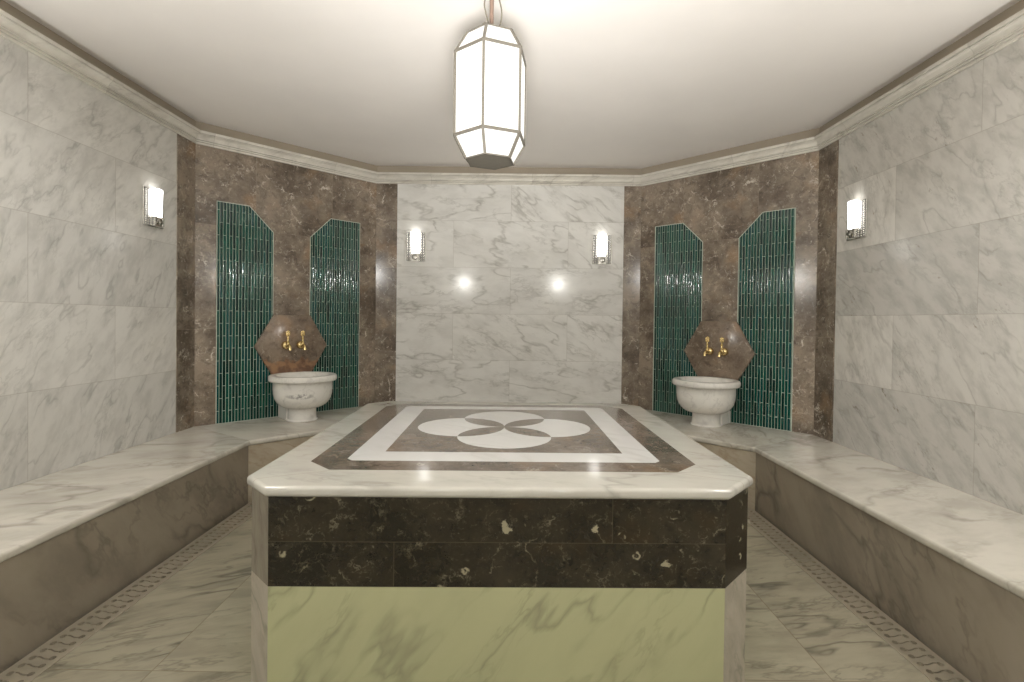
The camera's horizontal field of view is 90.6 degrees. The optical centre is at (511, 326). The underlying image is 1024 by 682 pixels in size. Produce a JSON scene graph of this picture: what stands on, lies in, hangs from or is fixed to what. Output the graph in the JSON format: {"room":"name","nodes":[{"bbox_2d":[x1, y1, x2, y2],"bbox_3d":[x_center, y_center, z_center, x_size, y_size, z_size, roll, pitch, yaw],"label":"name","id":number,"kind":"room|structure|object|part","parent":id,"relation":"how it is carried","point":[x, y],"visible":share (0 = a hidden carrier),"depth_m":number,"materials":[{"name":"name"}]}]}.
{"room":"spa","nodes":[
{"label":"spa","id":0,"kind":"room"},
{"bbox_2d":[0,36,176,490],"bbox_3d":[-2.309,-0.121,2.111,0.120,2.611,2.923,1,1,0],"label":"wall","id":1,"kind":"structure","parent":0,"point":[88,288],"depth_m":2.62,"materials":[{"name":"stone"}]},
{"bbox_2d":[142,186,163,228],"bbox_3d":[-2.209,-0.737,3.149,0.053,0.232,0.178,1,1,0],"label":"wall sconce","id":2,"kind":"object","parent":1,"relation":"attached to","point":[152,199],"visible":1,"depth_m":3.12,"materials":[{"name":"white glass"}]},
{"bbox_3d":[-2.203,-0.767,3.149,0.040,0.172,0.075,1,1,0],"label":"lamp shade","id":3,"kind":"part","parent":2,"relation":"part of","materials":[{"name":"white glass"}]},
{"bbox_2d":[176,134,194,431],"bbox_3d":[-2.246,-0.288,3.476,0.020,1.993,0.187,1,1,0],"label":"trim","id":4,"kind":"structure","parent":1,"relation":"attached to","point":[185,261],"depth_m":3.47,"materials":[{"name":"brown stone"}]},
{"bbox_2d":[194,144,376,425],"bbox_3d":[-1.778,-0.140,4.112,1.420,2.611,0.120,0,1,-44],"label":"wall","id":5,"kind":"structure","parent":0,"point":[294,202],"depth_m":3.98,"materials":[{"name":"brown stone"}]},
{"bbox_2d":[216,201,359,423],"bbox_3d":[-1.742,-0.100,4.060,1.122,1.618,0.006,0,1,-45],"label":"mosaic panel","id":6,"kind":"object","parent":5,"relation":"attached to","point":[244,241],"visible":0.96,"depth_m":3.88,"materials":[{"name":"tile"}]},
{"bbox_2d":[254,315,326,373],"bbox_3d":[-1.754,0.151,4.039,0.566,0.490,0.020,0,1,-45],"label":"backplate","id":7,"kind":"object","parent":6,"relation":"attached to","point":[277,359],"visible":0.77,"depth_m":4.02,"materials":[{"name":"brown stone"}]},
{"bbox_2d":[281,330,291,349],"bbox_3d":[-1.747,0.105,3.950,0.065,0.155,0.114,0,1,-45],"label":"tap","id":8,"kind":"object","parent":7,"relation":"attached to","point":[285,345],"visible":1,"depth_m":3.94,"materials":[{"name":"gold metal"}]},
{"bbox_2d":[296,330,306,349],"bbox_3d":[-1.665,0.105,4.031,0.065,0.155,0.114,0,1,-45],"label":"tap","id":9,"kind":"object","parent":7,"relation":"attached to","point":[300,344],"visible":1,"depth_m":4.03,"materials":[{"name":"gold metal"}]},
{"bbox_2d":[31,517,931,681],"bbox_3d":[-0.075,1.197,2.117,4.380,0.110,4.922,1,1,0],"label":"floor","id":10,"kind":"structure","parent":0,"point":[194,626],"depth_m":1.89,"materials":[{"name":"stone"}]},
{"bbox_2d":[0,502,251,681],"bbox_3d":[-1.597,1.129,2.063,0.128,0.012,2.523,1,1,0],"label":"drain grate","id":11,"kind":"object","parent":10,"relation":"on","point":[35,663],"visible":0.94,"depth_m":2.02,"materials":[{"name":"stone"}]},
{"bbox_2d":[247,401,752,681],"bbox_3d":[-0.039,0.803,2.287,1.610,0.675,1.579,1,1,-1],"label":"platform","id":12,"kind":"object","parent":10,"relation":"on","point":[400,541],"visible":1,"depth_m":1.51,"materials":[{"name":"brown stone"}]},
{"bbox_3d":[-0.773,0.955,1.551,0.134,0.372,0.004,1,1,44],"label":"corner panel","id":13,"kind":"part","parent":12,"relation":"part of","materials":[{"name":"stone"}]},
{"bbox_3d":[-0.769,0.634,1.547,0.098,0.267,0.098,1,1,-1],"label":"corner band panel","id":14,"kind":"part","parent":12,"relation":"part of","materials":[{"name":"grey stone"}]},
{"bbox_3d":[-0.044,0.964,1.515,1.362,0.372,0.006,1,1,-1],"label":"panel","id":15,"kind":"part","parent":12,"relation":"part of","materials":[{"name":"green stone"}]},
{"bbox_3d":[-0.041,0.644,1.511,1.362,0.267,0.006,1,1,-1],"label":"band panel","id":16,"kind":"part","parent":12,"relation":"part of","materials":[{"name":"brown stone"}]},
{"bbox_3d":[0.697,0.973,1.587,0.004,0.372,0.176,1,1,44],"label":"corner panel","id":17,"kind":"part","parent":12,"relation":"part of","materials":[{"name":"stone"}]},
{"bbox_3d":[0.701,0.652,1.583,0.128,0.267,0.128,1,1,-1],"label":"corner band panel","id":18,"kind":"part","parent":12,"relation":"part of","materials":[{"name":"brown stone"}]},
{"bbox_2d":[0,406,1023,681],"bbox_3d":[-0.070,0.965,2.684,4.380,0.440,3.782,1,1,0],"label":"bench","id":19,"kind":"object","parent":10,"relation":"on","point":[945,563],"visible":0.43,"depth_m":2.18,"materials":[{"name":"white stone"}]},
{"bbox_3d":[-1.688,0.971,2.004,0.025,0.406,2.407,1,1,0],"label":"panel","id":20,"kind":"part","parent":19,"relation":"part of","materials":[{"name":"stone"}]},
{"bbox_3d":[-1.960,0.745,2.190,0.600,0.034,2.783,1,1,0],"label":"seat","id":21,"kind":"part","parent":19,"relation":"part of","materials":[{"name":"stone"}]},
{"bbox_3d":[-1.504,0.730,3.833,1.420,0.034,0.693,0,1,-44],"label":"seat","id":22,"kind":"part","parent":19,"relation":"part of","materials":[{"name":"stone"}]},
{"bbox_3d":[-1.314,0.955,3.577,1.025,0.406,0.025,0,1,-45],"label":"panel","id":23,"kind":"part","parent":19,"relation":"part of","materials":[{"name":"stone"}]},
{"bbox_2d":[268,371,336,421],"bbox_3d":[-1.590,0.538,3.867,0.490,0.346,0.466,0,1,-45],"label":"basin","id":24,"kind":"object","parent":19,"relation":"on","point":[297,395],"visible":1,"depth_m":3.73,"materials":[{"name":"stone"}]},
{"bbox_2d":[672,376,740,427],"bbox_3d":[1.469,0.576,3.861,0.466,0.346,0.490,0,1,-45],"label":"basin","id":25,"kind":"object","parent":19,"relation":"on","point":[710,400],"visible":1,"depth_m":3.73,"materials":[{"name":"stone"}]},
{"bbox_3d":[1.182,0.987,3.566,0.025,0.406,1.025,0,1,-45],"label":"panel","id":26,"kind":"part","parent":19,"relation":"part of","materials":[{"name":"stone"}]},
{"bbox_3d":[1.383,0.766,3.821,0.695,0.034,1.411,0,1,-45],"label":"seat","id":27,"kind":"part","parent":19,"relation":"part of","materials":[{"name":"stone"}]},
{"bbox_3d":[1.820,0.792,2.173,0.600,0.034,2.783,1,1,0],"label":"seat","id":28,"kind":"part","parent":19,"relation":"part of","materials":[{"name":"stone"}]},
{"bbox_3d":[1.541,1.011,1.989,0.025,0.406,2.407,1,1,0],"label":"panel","id":29,"kind":"part","parent":19,"relation":"part of","materials":[{"name":"stone"}]},
{"bbox_2d":[747,508,970,681],"bbox_3d":[1.447,1.167,2.050,0.128,0.012,2.523,1,1,0],"label":"drain grate","id":30,"kind":"object","parent":10,"relation":"on","point":[919,655],"visible":0.96,"depth_m":2.07,"materials":[{"name":"stone"}]},
{"bbox_2d":[396,184,623,402],"bbox_3d":[-0.041,-0.125,4.621,2.375,2.611,0.120,1,1,0],"label":"wall","id":31,"kind":"structure","parent":0,"point":[508,301],"depth_m":4.56,"materials":[{"name":"stone"}]},
{"bbox_2d":[375,183,397,402],"bbox_3d":[-1.134,-0.289,4.569,0.187,1.993,0.020,1,1,0],"label":"trim","id":32,"kind":"structure","parent":31,"relation":"attached to","point":[386,204],"depth_m":4.56,"materials":[{"name":"brown stone"}]},
{"bbox_2d":[406,231,425,261],"bbox_3d":[-0.865,-0.718,4.530,0.178,0.267,0.053,1,1,0],"label":"wall sconce","id":33,"kind":"object","parent":31,"relation":"attached to","point":[415,240],"visible":1,"depth_m":4.54,"materials":[{"name":"white glass"}]},
{"bbox_3d":[-0.865,-0.752,4.523,0.075,0.198,0.040,1,1,0],"label":"lamp shade","id":34,"kind":"part","parent":33,"relation":"part of","materials":[{"name":"white glass"}]},
{"bbox_2d":[0,0,1023,185],"bbox_3d":[-0.045,-1.284,2.085,4.380,0.088,4.922,1,1,0],"label":"trim","id":35,"kind":"structure","parent":31,"relation":"attached to","point":[1009,31],"depth_m":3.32,"materials":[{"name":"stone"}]},
{"bbox_2d":[592,234,611,264],"bbox_3d":[0.805,-0.691,4.522,0.178,0.267,0.053,1,1,0],"label":"wall sconce","id":36,"kind":"object","parent":31,"relation":"attached to","point":[601,243],"visible":1,"depth_m":4.53,"materials":[{"name":"white glass"}]},
{"bbox_3d":[0.805,-0.726,4.516,0.075,0.198,0.040,1,1,0],"label":"lamp shade","id":37,"kind":"part","parent":36,"relation":"part of","materials":[{"name":"white glass"}]},
{"bbox_2d":[621,186,641,405],"bbox_3d":[1.072,-0.261,4.559,0.152,1.993,0.020,1,1,0],"label":"trim","id":38,"kind":"structure","parent":31,"relation":"attached to","point":[630,313],"depth_m":4.55,"materials":[{"name":"brown stone"}]},
{"bbox_2d":[4,0,1020,168],"bbox_3d":[-0.043,-1.428,2.083,4.380,0.060,4.922,1,1,0],"label":"ceiling","id":39,"kind":"structure","parent":0,"point":[637,84],"depth_m":2.69,"materials":[{"name":"paint"}]},
{"bbox_2d":[453,0,525,169],"bbox_3d":[-0.087,-1.038,2.087,0.294,0.719,0.312,1,1,0],"label":"hanging lantern","id":40,"kind":"object","parent":39,"relation":"hanging from","point":[489,88],"visible":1,"depth_m":1.99,"materials":[{"name":"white glass"}]},
{"bbox_3d":[-0.168,-0.936,1.987,0.150,0.328,0.003,1,1,38],"label":"pane","id":41,"kind":"part","parent":40,"relation":"part of","materials":[{"name":"white glass"}]},
{"bbox_3d":[-0.158,-0.726,2.006,0.150,0.088,0.044,1,1,38],"label":"pane","id":42,"kind":"part","parent":40,"relation":"part of","materials":[{"name":"white glass"}]},
{"bbox_3d":[-0.153,-1.144,2.001,0.150,0.085,0.044,1,1,38],"label":"pane","id":43,"kind":"part","parent":40,"relation":"part of","materials":[{"name":"white glass"}]},
{"bbox_3d":[-0.091,-0.682,2.092,0.191,0.006,0.204,1,1,0],"label":"plate","id":44,"kind":"part","parent":40,"relation":"part of","materials":[{"name":"grey metal"}]},
{"bbox_3d":[-0.084,-1.284,2.084,0.017,0.189,0.018,1,1,0],"label":"rod","id":45,"kind":"part","parent":40,"relation":"part of","materials":[{"name":"brown metal"}]},
{"bbox_3d":[-0.050,-0.725,1.990,0.150,0.088,0.044,0,1,-22],"label":"pane","id":46,"kind":"part","parent":40,"relation":"part of","materials":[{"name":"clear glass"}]},
{"bbox_3d":[-0.045,-1.143,1.985,0.150,0.085,0.044,0,1,-22],"label":"pane","id":47,"kind":"part","parent":40,"relation":"part of","materials":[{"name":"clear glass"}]},
{"bbox_3d":[-0.040,-0.934,1.968,0.150,0.328,0.003,0,1,-22],"label":"pane","id":48,"kind":"part","parent":40,"relation":"part of","materials":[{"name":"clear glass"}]},
{"bbox_3d":[0.017,-0.725,2.076,0.044,0.088,0.150,1,1,8],"label":"pane","id":49,"kind":"part","parent":40,"relation":"part of","materials":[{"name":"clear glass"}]},
{"bbox_3d":[0.040,-0.934,2.070,0.003,0.328,0.150,1,1,8],"label":"pane","id":50,"kind":"part","parent":40,"relation":"part of","materials":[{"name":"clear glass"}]},
{"bbox_2d":[638,151,818,434],"bbox_3d":[1.684,-0.097,4.096,0.120,2.611,1.411,0,1,-45],"label":"wall","id":51,"kind":"structure","parent":0,"point":[718,207],"depth_m":3.96,"materials":[{"name":"brown stone"}]},
{"bbox_2d":[652,208,795,431],"bbox_3d":[1.640,-0.058,4.052,0.006,1.618,1.118,0,1,-45],"label":"mosaic panel","id":52,"kind":"object","parent":51,"relation":"attached to","point":[766,249],"visible":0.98,"depth_m":3.88,"materials":[{"name":"tile"}]},
{"bbox_2d":[684,321,754,379],"bbox_3d":[1.640,0.202,4.035,0.020,0.490,0.566,0,1,-45],"label":"backplate","id":53,"kind":"object","parent":52,"relation":"attached to","point":[733,365],"visible":0.77,"depth_m":4.02,"materials":[{"name":"brown stone"}]},
{"bbox_2d":[703,336,713,355],"bbox_3d":[1.552,0.154,4.029,0.114,0.155,0.065,0,1,-45],"label":"tap","id":54,"kind":"object","parent":53,"relation":"attached to","point":[708,350],"visible":1,"depth_m":4.03,"materials":[{"name":"gold metal"}]},
{"bbox_2d":[717,337,727,356],"bbox_3d":[1.634,0.156,3.946,0.114,0.155,0.065,0,1,-45],"label":"tap","id":55,"kind":"object","parent":53,"relation":"attached to","point":[723,351],"visible":1,"depth_m":3.94,"materials":[{"name":"gold metal"}]},
{"bbox_2d":[833,37,1023,514],"bbox_3d":[2.190,-0.065,2.091,0.120,2.611,2.923,1,1,0],"label":"wall","id":56,"kind":"structure","parent":0,"point":[929,358],"depth_m":2.51,"materials":[{"name":"stone"}]},
{"bbox_2d":[814,140,838,441],"bbox_3d":[2.143,-0.234,3.447,0.020,1.993,0.207,1,1,0],"label":"trim","id":57,"kind":"structure","parent":56,"relation":"attached to","point":[829,155],"depth_m":3.44,"materials":[{"name":"brown stone"}]},
{"bbox_2d":[846,198,867,240],"bbox_3d":[2.115,-0.661,3.137,0.053,0.232,0.178,1,1,0],"label":"wall sconce","id":58,"kind":"object","parent":56,"relation":"attached to","point":[857,211],"visible":1,"depth_m":3.10,"materials":[{"name":"white glass"}]},
{"bbox_3d":[2.109,-0.691,3.137,0.040,0.172,0.075,1,1,0],"label":"lamp shade","id":59,"kind":"part","parent":58,"relation":"part of","materials":[{"name":"white glass"}]}
]}

